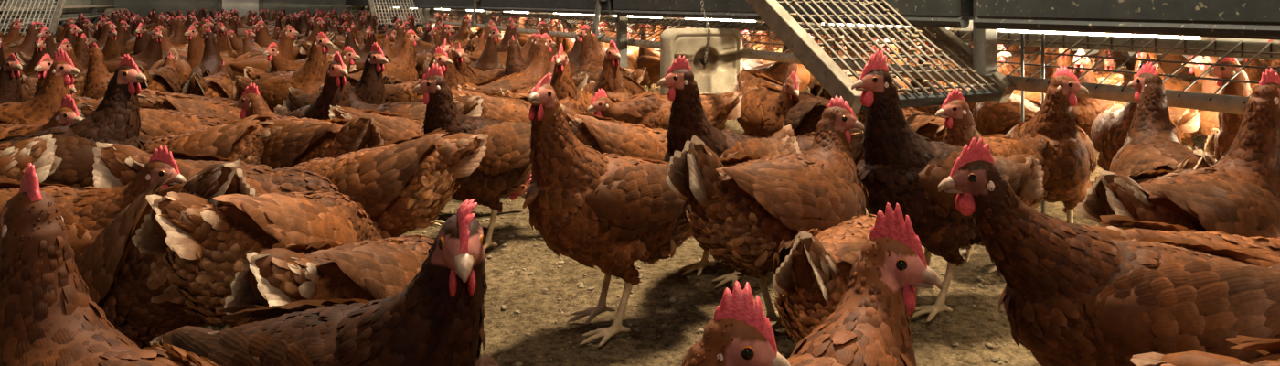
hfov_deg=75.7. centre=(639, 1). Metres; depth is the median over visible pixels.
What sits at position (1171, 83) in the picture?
hen
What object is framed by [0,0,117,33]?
tier
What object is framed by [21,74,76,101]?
hen
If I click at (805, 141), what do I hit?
hen
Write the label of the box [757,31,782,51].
hen
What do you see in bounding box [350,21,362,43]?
hen
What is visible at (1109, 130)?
hen
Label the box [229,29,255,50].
hen
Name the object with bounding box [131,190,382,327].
hen
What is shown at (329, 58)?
hen
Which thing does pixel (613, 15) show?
tube light
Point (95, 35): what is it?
hen
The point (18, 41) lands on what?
hen
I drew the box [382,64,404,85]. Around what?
hen
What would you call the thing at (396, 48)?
hen
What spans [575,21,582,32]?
hen
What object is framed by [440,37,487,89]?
hen
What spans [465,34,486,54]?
hen
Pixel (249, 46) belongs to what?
hen
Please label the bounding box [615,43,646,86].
hen
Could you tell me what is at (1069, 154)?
hen
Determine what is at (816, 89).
hen
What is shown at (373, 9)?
ramp
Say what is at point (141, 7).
wall
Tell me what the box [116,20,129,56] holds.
hen
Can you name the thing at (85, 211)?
hen
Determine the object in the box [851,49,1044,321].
hen
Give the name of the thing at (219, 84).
hen
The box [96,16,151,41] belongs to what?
hen
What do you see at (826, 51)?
hen
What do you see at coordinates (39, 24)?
hen
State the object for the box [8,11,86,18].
wall
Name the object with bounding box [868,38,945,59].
hen
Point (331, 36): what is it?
hen
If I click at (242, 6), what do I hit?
door
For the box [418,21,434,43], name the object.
hen
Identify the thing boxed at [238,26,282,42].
hen
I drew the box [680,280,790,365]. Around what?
hen
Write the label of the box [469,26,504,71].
hen
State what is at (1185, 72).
hen
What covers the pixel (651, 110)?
hen
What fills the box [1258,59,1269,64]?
hen
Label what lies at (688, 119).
hen
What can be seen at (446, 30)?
hen
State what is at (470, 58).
hen
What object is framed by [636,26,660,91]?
hen
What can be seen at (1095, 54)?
hen
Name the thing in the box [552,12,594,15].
tube light
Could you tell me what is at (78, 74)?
hen
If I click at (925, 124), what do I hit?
hen
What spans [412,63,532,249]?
hen
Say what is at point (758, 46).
hen
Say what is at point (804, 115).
hen
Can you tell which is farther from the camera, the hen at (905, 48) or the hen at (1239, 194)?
the hen at (905, 48)
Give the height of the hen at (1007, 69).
0.381 m
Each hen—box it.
[0,37,4,67]
[0,48,80,125]
[0,53,23,104]
[0,53,153,189]
[0,94,82,138]
[0,133,62,182]
[0,145,186,266]
[0,162,221,365]
[1,20,24,42]
[1,38,24,46]
[3,21,39,60]
[8,21,46,48]
[13,23,83,64]
[15,15,22,33]
[19,36,47,75]
[20,32,90,77]
[20,73,86,95]
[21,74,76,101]
[33,53,103,105]
[37,26,57,59]
[52,33,60,42]
[55,19,93,45]
[56,18,74,40]
[56,38,114,73]
[72,71,114,76]
[75,102,230,139]
[77,160,255,348]
[79,16,97,45]
[81,42,142,99]
[88,21,117,50]
[92,141,391,330]
[93,25,97,39]
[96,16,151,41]
[96,18,149,38]
[101,27,121,61]
[105,28,162,73]
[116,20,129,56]
[125,27,170,42]
[126,37,149,53]
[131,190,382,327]
[133,22,187,61]
[137,53,183,93]
[137,91,242,120]
[140,87,236,103]
[143,114,297,165]
[149,47,191,81]
[149,198,498,365]
[150,25,229,56]
[167,16,176,38]
[169,17,187,47]
[176,43,188,50]
[179,60,237,101]
[183,26,250,69]
[187,19,213,43]
[189,21,216,42]
[190,28,234,80]
[199,24,206,47]
[214,22,230,42]
[214,28,255,40]
[215,22,238,58]
[222,25,298,81]
[224,234,434,319]
[226,30,297,55]
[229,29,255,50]
[232,32,332,111]
[234,83,383,169]
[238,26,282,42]
[241,30,266,57]
[244,45,360,80]
[252,20,308,60]
[253,42,266,49]
[254,28,300,47]
[262,42,356,71]
[267,46,330,71]
[273,51,351,120]
[277,34,297,40]
[282,42,388,112]
[292,17,326,46]
[292,128,488,238]
[299,40,342,56]
[319,76,483,119]
[324,31,344,41]
[326,32,335,42]
[326,39,358,55]
[326,54,334,62]
[329,105,531,224]
[331,39,381,51]
[340,21,393,42]
[343,28,416,69]
[346,29,420,87]
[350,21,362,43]
[358,26,375,53]
[362,34,394,47]
[381,35,394,61]
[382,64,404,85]
[384,45,452,103]
[387,30,395,42]
[391,25,407,57]
[392,19,435,78]
[399,21,432,79]
[405,16,423,38]
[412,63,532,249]
[415,23,455,78]
[417,40,435,79]
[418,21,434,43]
[423,42,455,74]
[427,27,486,47]
[433,21,442,43]
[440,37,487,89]
[448,15,472,42]
[450,87,533,194]
[453,42,479,79]
[455,20,495,42]
[455,32,555,92]
[461,41,477,52]
[464,32,536,66]
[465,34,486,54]
[465,35,479,43]
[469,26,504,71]
[472,33,542,80]
[497,17,521,52]
[499,55,554,101]
[504,35,591,90]
[505,25,521,52]
[512,15,531,46]
[522,72,693,346]
[534,21,558,57]
[546,21,555,45]
[550,36,582,74]
[550,43,594,114]
[553,21,575,50]
[558,29,575,53]
[559,103,667,160]
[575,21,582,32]
[575,24,634,82]
[581,40,632,103]
[586,88,742,130]
[590,26,607,56]
[591,32,650,85]
[599,70,646,95]
[600,22,613,36]
[603,34,609,48]
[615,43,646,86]
[627,25,636,70]
[628,32,652,39]
[631,24,642,38]
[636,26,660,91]
[646,24,654,33]
[650,25,662,41]
[651,38,660,92]
[656,54,800,287]
[666,95,868,345]
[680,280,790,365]
[726,129,863,165]
[731,70,783,91]
[736,70,799,137]
[741,30,764,69]
[742,33,814,93]
[746,45,801,91]
[751,32,760,45]
[753,43,766,61]
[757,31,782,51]
[761,46,824,63]
[767,31,783,47]
[769,32,780,40]
[772,213,917,342]
[773,47,810,93]
[780,202,942,365]
[783,92,858,136]
[804,34,829,93]
[809,46,875,85]
[810,33,832,48]
[810,34,857,99]
[829,36,863,54]
[846,36,873,55]
[848,39,906,55]
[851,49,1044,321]
[857,39,920,124]
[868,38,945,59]
[880,38,953,85]
[901,106,946,141]
[907,42,952,115]
[933,57,950,66]
[934,45,972,69]
[935,88,1049,272]
[938,137,1279,365]
[951,44,1011,129]
[972,67,1041,136]
[976,72,1123,137]
[1002,44,1095,73]
[1002,47,1053,78]
[1005,65,1097,223]
[1009,44,1033,60]
[1019,45,1040,54]
[1028,47,1058,60]
[1047,47,1073,78]
[1051,51,1121,65]
[1069,49,1077,54]
[1070,52,1122,66]
[1072,49,1200,181]
[1077,67,1279,238]
[1084,213,1279,266]
[1090,53,1181,170]
[1093,50,1133,75]
[1101,52,1134,85]
[1109,61,1217,175]
[1121,51,1132,70]
[1130,334,1279,365]
[1131,52,1162,70]
[1133,52,1202,149]
[1160,53,1187,77]
[1170,66,1203,138]
[1182,55,1258,91]
[1192,55,1221,159]
[1204,57,1251,160]
[1204,128,1219,156]
[1243,58,1269,81]
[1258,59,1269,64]
[1267,39,1279,74]
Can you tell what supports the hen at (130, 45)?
on the floor
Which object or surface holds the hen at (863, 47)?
on the floor
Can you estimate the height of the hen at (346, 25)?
0.380 m
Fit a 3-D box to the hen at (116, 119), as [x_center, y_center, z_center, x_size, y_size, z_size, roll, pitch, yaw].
[-1.218,0.329,1.658,0.414,0.437,0.202,0,0,-32]
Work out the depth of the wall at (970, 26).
5.08 m
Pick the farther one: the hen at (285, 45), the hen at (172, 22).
the hen at (172, 22)
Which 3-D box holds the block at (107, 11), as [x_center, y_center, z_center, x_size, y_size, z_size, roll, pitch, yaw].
[-8.109,0.067,12.734,0.315,0.647,0.137,0,0,-25]
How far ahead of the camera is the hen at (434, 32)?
5.27 m
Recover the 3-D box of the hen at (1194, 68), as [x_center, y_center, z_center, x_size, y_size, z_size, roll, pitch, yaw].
[2.077,0.362,2.765,0.432,0.370,0.188,0,0,39]
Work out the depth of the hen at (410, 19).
6.80 m
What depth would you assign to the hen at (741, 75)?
2.88 m
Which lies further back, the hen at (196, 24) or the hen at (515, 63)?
the hen at (196, 24)
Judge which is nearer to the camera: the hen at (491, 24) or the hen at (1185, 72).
the hen at (1185, 72)
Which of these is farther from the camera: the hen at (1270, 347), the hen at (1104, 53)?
the hen at (1104, 53)
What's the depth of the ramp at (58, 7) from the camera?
6.76 m
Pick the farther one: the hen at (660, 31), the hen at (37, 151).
the hen at (660, 31)
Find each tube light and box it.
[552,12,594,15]
[612,14,667,18]
[682,18,763,21]
[818,22,959,30]
[997,29,1215,40]
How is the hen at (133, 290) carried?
on the floor
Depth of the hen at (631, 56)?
4.85 m
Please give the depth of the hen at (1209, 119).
2.41 m
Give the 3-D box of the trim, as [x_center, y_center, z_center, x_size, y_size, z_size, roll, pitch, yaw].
[-7.058,-0.490,14.543,0.740,2.080,0.070,0,0,-26]
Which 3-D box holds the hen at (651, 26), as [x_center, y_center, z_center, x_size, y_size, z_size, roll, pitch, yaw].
[0.207,0.341,6.530,0.386,0.406,0.175,0,0,26]
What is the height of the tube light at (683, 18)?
0.067 m
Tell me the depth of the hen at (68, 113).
1.88 m
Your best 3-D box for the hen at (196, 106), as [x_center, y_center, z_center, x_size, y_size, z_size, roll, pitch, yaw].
[-1.245,0.399,2.460,0.500,0.296,0.182,0,0,-42]
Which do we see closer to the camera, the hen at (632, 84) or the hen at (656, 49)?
the hen at (632, 84)
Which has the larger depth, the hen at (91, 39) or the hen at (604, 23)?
the hen at (604, 23)
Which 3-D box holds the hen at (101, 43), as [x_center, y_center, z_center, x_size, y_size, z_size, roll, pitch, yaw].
[-3.283,0.332,4.997,0.187,0.425,0.390,0,0,-22]
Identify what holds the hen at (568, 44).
on the floor
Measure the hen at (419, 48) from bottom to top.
0.427 m
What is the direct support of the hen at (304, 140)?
on the floor
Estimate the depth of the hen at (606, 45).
5.51 m
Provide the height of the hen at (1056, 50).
0.372 m
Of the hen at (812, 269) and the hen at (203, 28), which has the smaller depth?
the hen at (812, 269)
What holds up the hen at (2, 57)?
on the floor
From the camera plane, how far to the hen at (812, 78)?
3.85 m
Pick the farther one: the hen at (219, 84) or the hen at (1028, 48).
the hen at (1028, 48)
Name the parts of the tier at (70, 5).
post, panel, rail, post, panel, post, panel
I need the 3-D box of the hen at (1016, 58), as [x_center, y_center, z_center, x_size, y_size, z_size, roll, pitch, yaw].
[1.798,0.356,3.698,0.444,0.376,0.183,0,0,38]
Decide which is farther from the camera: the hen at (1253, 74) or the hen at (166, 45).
the hen at (166, 45)
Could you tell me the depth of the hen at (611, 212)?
1.32 m
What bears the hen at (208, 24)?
on the floor
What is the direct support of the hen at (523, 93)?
on the floor
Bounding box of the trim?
[216,0,263,15]
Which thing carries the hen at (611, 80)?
on the floor
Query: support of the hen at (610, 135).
on the floor
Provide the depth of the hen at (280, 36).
6.80 m
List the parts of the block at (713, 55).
chain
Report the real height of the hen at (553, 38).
0.408 m
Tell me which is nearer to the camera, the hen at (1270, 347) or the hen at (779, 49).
the hen at (1270, 347)
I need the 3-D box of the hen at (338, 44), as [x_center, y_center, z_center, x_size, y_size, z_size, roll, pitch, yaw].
[-1.768,0.394,5.427,0.519,0.301,0.180,0,0,-10]
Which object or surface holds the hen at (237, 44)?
on the floor
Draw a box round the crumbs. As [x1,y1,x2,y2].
[206,197,1008,365]
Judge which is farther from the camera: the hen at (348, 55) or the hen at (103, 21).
the hen at (103, 21)
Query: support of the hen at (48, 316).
on the floor
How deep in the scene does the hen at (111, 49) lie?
4.38 m
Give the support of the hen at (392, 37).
on the floor
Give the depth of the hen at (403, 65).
3.49 m
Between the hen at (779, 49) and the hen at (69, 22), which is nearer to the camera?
the hen at (779, 49)
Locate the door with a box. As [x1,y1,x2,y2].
[222,0,258,17]
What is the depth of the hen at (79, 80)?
2.94 m
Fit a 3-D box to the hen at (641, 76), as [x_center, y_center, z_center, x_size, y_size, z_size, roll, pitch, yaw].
[-0.114,0.345,3.735,0.172,0.400,0.380,0,0,-45]
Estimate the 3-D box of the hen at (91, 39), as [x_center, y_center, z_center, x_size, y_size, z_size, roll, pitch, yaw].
[-4.274,0.327,6.290,0.183,0.434,0.388,0,0,-19]
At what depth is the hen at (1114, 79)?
2.83 m
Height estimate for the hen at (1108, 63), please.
0.360 m
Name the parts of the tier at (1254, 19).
post, post, post, rail, post, rod, rod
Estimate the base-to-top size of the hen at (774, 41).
0.378 m
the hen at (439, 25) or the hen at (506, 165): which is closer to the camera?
the hen at (506, 165)
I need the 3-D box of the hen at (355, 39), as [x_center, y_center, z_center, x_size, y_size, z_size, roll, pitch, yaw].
[-1.658,0.368,4.477,0.417,0.354,0.172,0,0,39]
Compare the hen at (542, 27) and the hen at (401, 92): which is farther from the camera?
the hen at (542, 27)
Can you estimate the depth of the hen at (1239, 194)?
1.22 m
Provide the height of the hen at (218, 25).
0.401 m
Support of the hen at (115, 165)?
on the floor
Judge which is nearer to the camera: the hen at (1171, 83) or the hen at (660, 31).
the hen at (1171, 83)
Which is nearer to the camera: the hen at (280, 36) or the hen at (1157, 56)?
the hen at (1157, 56)
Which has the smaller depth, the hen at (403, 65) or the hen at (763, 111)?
the hen at (763, 111)
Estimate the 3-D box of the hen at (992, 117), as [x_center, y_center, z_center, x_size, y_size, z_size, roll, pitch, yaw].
[1.109,0.343,2.412,0.194,0.407,0.388,0,0,-11]
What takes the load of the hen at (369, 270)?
on the floor
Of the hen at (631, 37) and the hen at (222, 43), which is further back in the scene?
the hen at (631, 37)
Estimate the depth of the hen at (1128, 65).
4.29 m
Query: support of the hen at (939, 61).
on the floor
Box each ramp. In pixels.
[0,0,65,36]
[368,0,426,27]
[745,0,1015,114]
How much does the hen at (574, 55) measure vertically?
0.405 m
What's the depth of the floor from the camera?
1.50 m
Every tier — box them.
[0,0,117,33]
[345,0,1279,213]
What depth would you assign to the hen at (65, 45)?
3.23 m
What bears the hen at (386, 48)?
on the floor
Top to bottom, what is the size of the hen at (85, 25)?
0.423 m
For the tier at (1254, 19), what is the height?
1.680 m
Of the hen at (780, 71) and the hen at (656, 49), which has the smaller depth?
the hen at (780, 71)
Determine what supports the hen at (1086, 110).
on the floor
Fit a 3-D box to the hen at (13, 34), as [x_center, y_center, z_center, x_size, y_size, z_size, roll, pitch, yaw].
[-4.342,0.332,5.497,0.403,0.424,0.182,0,0,-11]
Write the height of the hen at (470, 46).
0.320 m
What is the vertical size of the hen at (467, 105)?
0.375 m
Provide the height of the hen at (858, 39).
0.394 m
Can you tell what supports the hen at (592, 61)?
on the floor
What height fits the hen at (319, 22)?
0.430 m
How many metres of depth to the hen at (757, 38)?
5.29 m
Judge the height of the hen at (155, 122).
0.293 m
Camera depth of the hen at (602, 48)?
5.08 m
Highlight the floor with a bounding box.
[147,78,1205,365]
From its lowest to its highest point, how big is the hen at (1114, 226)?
0.261 m
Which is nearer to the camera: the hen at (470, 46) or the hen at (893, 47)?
the hen at (893, 47)
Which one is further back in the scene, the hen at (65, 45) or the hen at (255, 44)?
the hen at (255, 44)
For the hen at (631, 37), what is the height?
0.325 m
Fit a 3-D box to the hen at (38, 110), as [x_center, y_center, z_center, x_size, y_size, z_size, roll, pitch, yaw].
[-1.671,0.334,2.148,0.402,0.425,0.196,0,0,-5]
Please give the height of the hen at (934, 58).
0.377 m
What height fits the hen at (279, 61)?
0.381 m
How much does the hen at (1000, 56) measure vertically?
0.414 m
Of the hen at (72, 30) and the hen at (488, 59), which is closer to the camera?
the hen at (488, 59)
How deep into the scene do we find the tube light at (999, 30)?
2.36 m
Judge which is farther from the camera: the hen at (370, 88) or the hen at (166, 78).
the hen at (166, 78)
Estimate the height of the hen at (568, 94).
0.425 m
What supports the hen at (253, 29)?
on the floor
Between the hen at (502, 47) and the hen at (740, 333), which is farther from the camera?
the hen at (502, 47)
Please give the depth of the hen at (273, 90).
2.87 m
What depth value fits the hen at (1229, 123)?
1.86 m
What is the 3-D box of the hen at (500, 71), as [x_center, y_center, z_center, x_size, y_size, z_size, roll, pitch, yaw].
[-0.568,0.340,3.524,0.393,0.413,0.197,0,0,19]
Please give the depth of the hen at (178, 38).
5.44 m
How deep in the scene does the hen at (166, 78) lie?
3.05 m
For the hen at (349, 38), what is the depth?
4.21 m
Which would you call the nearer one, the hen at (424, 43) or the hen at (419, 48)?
the hen at (419, 48)
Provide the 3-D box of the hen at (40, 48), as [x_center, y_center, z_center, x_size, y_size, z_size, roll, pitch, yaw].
[-2.787,0.349,3.689,0.359,0.391,0.172,0,0,16]
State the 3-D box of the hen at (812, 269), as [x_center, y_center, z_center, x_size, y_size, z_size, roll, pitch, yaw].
[0.309,0.409,1.161,0.185,0.278,0.482,0,0,32]
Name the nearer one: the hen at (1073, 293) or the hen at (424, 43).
the hen at (1073, 293)
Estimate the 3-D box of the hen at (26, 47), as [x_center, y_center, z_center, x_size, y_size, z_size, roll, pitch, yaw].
[-3.560,0.328,4.577,0.182,0.432,0.386,0,0,43]
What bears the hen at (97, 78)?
on the floor
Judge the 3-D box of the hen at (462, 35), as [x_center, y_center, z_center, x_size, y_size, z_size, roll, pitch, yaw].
[-1.489,0.324,6.506,0.393,0.440,0.186,0,0,43]
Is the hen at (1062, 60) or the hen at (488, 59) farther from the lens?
the hen at (488, 59)
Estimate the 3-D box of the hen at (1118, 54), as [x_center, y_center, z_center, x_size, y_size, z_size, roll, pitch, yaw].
[2.053,0.337,3.791,0.380,0.414,0.182,0,0,-13]
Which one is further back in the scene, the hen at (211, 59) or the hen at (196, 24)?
the hen at (196, 24)
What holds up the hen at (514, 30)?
on the floor
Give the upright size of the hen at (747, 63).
0.406 m
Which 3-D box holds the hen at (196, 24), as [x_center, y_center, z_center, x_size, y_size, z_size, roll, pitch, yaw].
[-3.177,0.341,6.147,0.180,0.408,0.374,0,0,15]
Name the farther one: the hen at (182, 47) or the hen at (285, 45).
the hen at (182, 47)
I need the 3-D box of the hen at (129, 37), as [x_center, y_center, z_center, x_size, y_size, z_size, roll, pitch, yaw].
[-3.760,0.352,6.261,0.170,0.386,0.354,0,0,41]
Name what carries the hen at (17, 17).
on the floor
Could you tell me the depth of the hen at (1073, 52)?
4.44 m
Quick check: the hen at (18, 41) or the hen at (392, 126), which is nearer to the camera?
the hen at (392, 126)
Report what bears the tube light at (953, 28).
attached to the tier at (1254, 19)
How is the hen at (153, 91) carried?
on the floor
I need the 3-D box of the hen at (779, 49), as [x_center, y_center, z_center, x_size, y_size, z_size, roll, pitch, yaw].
[0.983,0.399,4.582,0.491,0.292,0.171,0,0,3]
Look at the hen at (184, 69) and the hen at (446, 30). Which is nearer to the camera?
the hen at (184, 69)
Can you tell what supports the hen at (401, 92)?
on the floor
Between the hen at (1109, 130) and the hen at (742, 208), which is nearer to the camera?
the hen at (742, 208)
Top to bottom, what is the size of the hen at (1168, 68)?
0.421 m
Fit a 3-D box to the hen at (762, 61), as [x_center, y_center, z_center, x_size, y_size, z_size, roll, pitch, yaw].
[0.749,0.388,4.424,0.539,0.312,0.187,0,0,36]
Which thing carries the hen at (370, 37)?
on the floor
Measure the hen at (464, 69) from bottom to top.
0.391 m
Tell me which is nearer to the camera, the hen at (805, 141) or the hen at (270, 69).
the hen at (805, 141)
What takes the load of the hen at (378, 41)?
on the floor
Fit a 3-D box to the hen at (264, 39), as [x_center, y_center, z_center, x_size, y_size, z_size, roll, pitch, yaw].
[-2.179,0.329,5.107,0.410,0.431,0.186,0,0,-18]
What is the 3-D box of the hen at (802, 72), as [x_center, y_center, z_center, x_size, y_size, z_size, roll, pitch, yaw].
[0.568,0.331,3.623,0.405,0.427,0.183,0,0,28]
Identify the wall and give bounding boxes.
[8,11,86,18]
[86,0,502,20]
[502,10,1269,62]
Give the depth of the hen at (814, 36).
5.51 m
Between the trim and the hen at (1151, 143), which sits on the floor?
the hen at (1151, 143)
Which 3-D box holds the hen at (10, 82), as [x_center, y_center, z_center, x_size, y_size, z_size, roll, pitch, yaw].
[-1.960,0.348,2.334,0.373,0.398,0.191,0,0,-28]
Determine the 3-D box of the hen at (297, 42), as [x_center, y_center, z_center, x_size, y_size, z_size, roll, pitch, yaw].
[-2.632,0.345,5.963,0.366,0.399,0.176,0,0,10]
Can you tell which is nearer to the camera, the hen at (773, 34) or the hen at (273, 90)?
the hen at (273, 90)
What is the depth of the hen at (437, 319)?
0.69 m
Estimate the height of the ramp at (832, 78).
0.698 m
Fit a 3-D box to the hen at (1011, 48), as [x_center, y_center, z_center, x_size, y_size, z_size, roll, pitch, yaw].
[1.875,0.359,4.073,0.180,0.371,0.437,0,0,20]
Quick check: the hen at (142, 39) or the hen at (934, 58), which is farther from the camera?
the hen at (142, 39)
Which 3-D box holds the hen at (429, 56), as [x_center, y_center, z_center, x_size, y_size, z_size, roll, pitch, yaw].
[-0.975,0.369,4.044,0.171,0.351,0.414,0,0,-28]
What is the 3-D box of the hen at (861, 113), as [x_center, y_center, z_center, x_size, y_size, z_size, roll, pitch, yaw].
[0.868,0.336,2.915,0.402,0.422,0.201,0,0,-25]
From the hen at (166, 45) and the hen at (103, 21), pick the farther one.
the hen at (103, 21)
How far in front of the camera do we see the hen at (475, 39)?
5.79 m
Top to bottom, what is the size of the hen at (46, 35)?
0.423 m
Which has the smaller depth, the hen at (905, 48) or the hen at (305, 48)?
the hen at (905, 48)
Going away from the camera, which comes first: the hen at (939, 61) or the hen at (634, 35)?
the hen at (939, 61)
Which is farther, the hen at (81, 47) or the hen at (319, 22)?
the hen at (319, 22)
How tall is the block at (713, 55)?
0.647 m
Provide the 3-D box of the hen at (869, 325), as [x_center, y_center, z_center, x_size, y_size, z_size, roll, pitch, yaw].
[0.114,0.364,0.596,0.191,0.368,0.403,0,0,35]
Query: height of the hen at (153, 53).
0.415 m
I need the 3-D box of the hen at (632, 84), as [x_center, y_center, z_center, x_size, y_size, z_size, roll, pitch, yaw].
[-0.041,0.401,3.018,0.179,0.291,0.492,0,0,-21]
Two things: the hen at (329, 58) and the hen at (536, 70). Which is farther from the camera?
the hen at (329, 58)
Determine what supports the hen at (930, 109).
on the floor
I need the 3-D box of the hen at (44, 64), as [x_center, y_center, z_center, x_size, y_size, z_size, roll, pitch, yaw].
[-1.667,0.346,2.457,0.191,0.401,0.382,0,0,1]
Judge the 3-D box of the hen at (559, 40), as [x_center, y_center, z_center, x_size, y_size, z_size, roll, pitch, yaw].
[-0.450,0.342,5.899,0.386,0.406,0.175,0,0,19]
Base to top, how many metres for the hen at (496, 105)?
0.300 m
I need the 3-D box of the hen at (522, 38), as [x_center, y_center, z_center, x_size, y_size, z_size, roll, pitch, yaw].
[-0.855,0.325,6.510,0.391,0.438,0.185,0,0,36]
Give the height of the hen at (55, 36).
0.307 m
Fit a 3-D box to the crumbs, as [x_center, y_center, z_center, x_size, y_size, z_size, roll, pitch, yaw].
[-0.920,0.553,1.974,4.193,0.026,2.466,0,0,0]
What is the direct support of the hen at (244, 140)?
on the floor
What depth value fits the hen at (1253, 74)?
3.25 m
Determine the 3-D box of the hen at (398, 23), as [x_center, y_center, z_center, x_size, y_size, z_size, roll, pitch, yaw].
[-1.548,0.333,5.785,0.402,0.423,0.182,0,0,9]
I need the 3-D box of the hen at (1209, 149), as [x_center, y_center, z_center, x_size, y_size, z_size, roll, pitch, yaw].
[1.552,0.338,2.022,0.381,0.418,0.186,0,0,-16]
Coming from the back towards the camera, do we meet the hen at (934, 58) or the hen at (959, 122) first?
the hen at (934, 58)
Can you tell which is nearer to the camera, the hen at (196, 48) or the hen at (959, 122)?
the hen at (959, 122)
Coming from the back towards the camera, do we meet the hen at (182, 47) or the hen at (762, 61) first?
the hen at (182, 47)
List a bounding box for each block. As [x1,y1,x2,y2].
[103,0,127,14]
[660,0,742,95]
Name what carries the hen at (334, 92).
on the floor
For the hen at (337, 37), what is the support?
on the floor
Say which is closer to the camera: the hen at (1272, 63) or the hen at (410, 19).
the hen at (1272, 63)
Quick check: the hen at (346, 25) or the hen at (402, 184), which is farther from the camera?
the hen at (346, 25)

